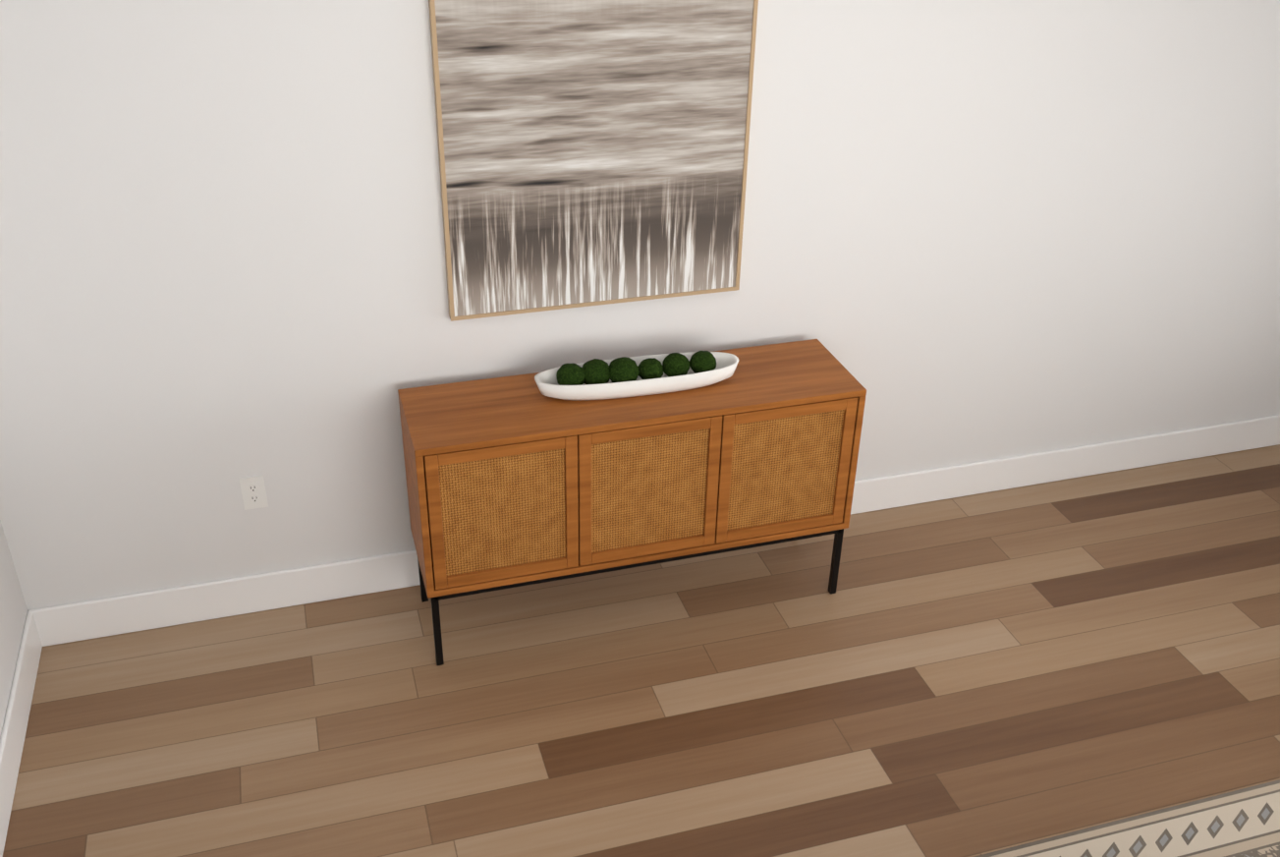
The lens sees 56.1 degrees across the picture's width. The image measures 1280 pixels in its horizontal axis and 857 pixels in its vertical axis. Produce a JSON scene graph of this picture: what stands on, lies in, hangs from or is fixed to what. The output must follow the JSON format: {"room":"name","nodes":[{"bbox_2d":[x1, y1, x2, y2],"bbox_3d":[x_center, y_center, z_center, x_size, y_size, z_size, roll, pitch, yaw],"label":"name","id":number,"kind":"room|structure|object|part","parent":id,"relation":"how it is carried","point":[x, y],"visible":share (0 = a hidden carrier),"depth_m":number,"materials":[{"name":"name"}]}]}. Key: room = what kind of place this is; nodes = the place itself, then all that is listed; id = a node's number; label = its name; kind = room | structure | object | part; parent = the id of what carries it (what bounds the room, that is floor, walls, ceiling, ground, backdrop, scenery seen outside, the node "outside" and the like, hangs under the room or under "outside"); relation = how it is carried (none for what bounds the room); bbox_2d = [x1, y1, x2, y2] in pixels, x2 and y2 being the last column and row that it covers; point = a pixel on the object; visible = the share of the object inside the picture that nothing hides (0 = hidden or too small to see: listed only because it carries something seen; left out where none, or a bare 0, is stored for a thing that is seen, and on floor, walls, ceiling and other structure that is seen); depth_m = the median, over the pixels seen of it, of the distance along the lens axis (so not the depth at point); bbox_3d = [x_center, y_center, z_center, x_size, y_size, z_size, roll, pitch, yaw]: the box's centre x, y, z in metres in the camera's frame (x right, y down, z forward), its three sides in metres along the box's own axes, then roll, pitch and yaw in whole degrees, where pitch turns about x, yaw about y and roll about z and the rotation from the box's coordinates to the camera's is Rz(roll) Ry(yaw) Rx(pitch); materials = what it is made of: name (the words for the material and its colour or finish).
{"room":"living room","nodes":[
{"label":"living room","id":0,"kind":"room"},
{"bbox_2d":[0,519,27,738],"bbox_3d":[-1.319,0.624,1.281,0.120,2.820,4.640,-8,31,-15],"label":"wall","id":1,"kind":"structure","parent":0,"point":[13,611],"depth_m":3.62,"materials":[{"name":"white paint"}]},
{"bbox_2d":[0,610,42,856],"bbox_3d":[-1.808,0.886,3.468,0.015,0.150,1.005,-8,31,-15],"label":"baseboard","id":2,"kind":"structure","parent":1,"relation":"attached to","point":[13,735],"depth_m":3.50,"materials":[{"name":"white wood"}]},
{"bbox_2d":[0,0,1279,610],"bbox_3d":[0.577,-0.885,3.948,5.530,2.820,0.120,-8,31,-15],"label":"wall","id":3,"kind":"structure","parent":0,"point":[978,230],"depth_m":3.85,"materials":[{"name":"white paint"}]},
{"bbox_2d":[239,474,268,509],"bbox_3d":[-1.245,0.207,3.871,0.072,0.118,0.009,-8,31,-15],"label":"outlet","id":4,"kind":"object","parent":3,"relation":"attached to","point":[253,493],"visible":1,"depth_m":3.87,"materials":[{"name":"white plastic"}]},
{"bbox_2d":[428,0,758,321],"bbox_3d":[-0.123,-0.924,3.581,0.960,1.200,0.035,-8,31,-15],"label":"painting","id":5,"kind":"object","parent":3,"relation":"attached to","point":[592,152],"visible":0.98,"depth_m":3.61,"materials":[{"name":"fabric"}]},
{"bbox_2d":[27,414,1279,646],"bbox_3d":[0.571,0.302,4.564,5.290,0.150,0.015,-8,31,-15],"label":"baseboard","id":6,"kind":"structure","parent":3,"relation":"attached to","point":[194,603],"depth_m":4.18,"materials":[{"name":"white wood"}]},
{"bbox_2d":[2,444,1279,856],"bbox_3d":[1.241,1.534,2.720,5.530,0.100,4.880,-8,31,-15],"label":"floor","id":7,"kind":"structure","parent":0,"point":[977,674],"depth_m":3.75,"materials":[{"name":"brown wood"}]},
{"bbox_2d":[397,338,866,665],"bbox_3d":[-0.026,0.231,3.995,1.430,0.819,0.385,-8,31,-15],"label":"sideboard","id":8,"kind":"object","parent":7,"relation":"on","point":[517,480],"visible":1,"depth_m":3.76,"materials":[{"name":"brown wood"}]},
{"bbox_3d":[-0.031,0.462,4.130,1.406,0.284,0.361,-8,31,-15],"label":"leg frame","id":9,"kind":"part","parent":8,"relation":"part of","materials":[{"name":"black metal"}]},
{"bbox_2d":[534,350,738,399],"bbox_3d":[-0.005,-0.177,3.771,0.660,0.111,0.160,-7,31,-13],"label":"decorative bowl","id":10,"kind":"object","parent":8,"relation":"on","point":[613,378],"visible":1,"depth_m":3.73,"materials":[{"name":"white ceramic"}]},
{"bbox_3d":[0.028,0.194,3.779,1.306,0.411,0.006,-8,31,-15],"label":"cane panel","id":11,"kind":"part","parent":8,"relation":"part of","materials":[{"name":"brown wicker"}]},
{"bbox_2d":[974,779,1279,856],"bbox_3d":[0.861,1.807,2.123,3.050,0.011,2.450,-8,31,-15],"label":"rug","id":12,"kind":"object","parent":7,"relation":"on","point":[1243,822],"depth_m":3.32,"materials":[{"name":"beige fabric"}]}
]}

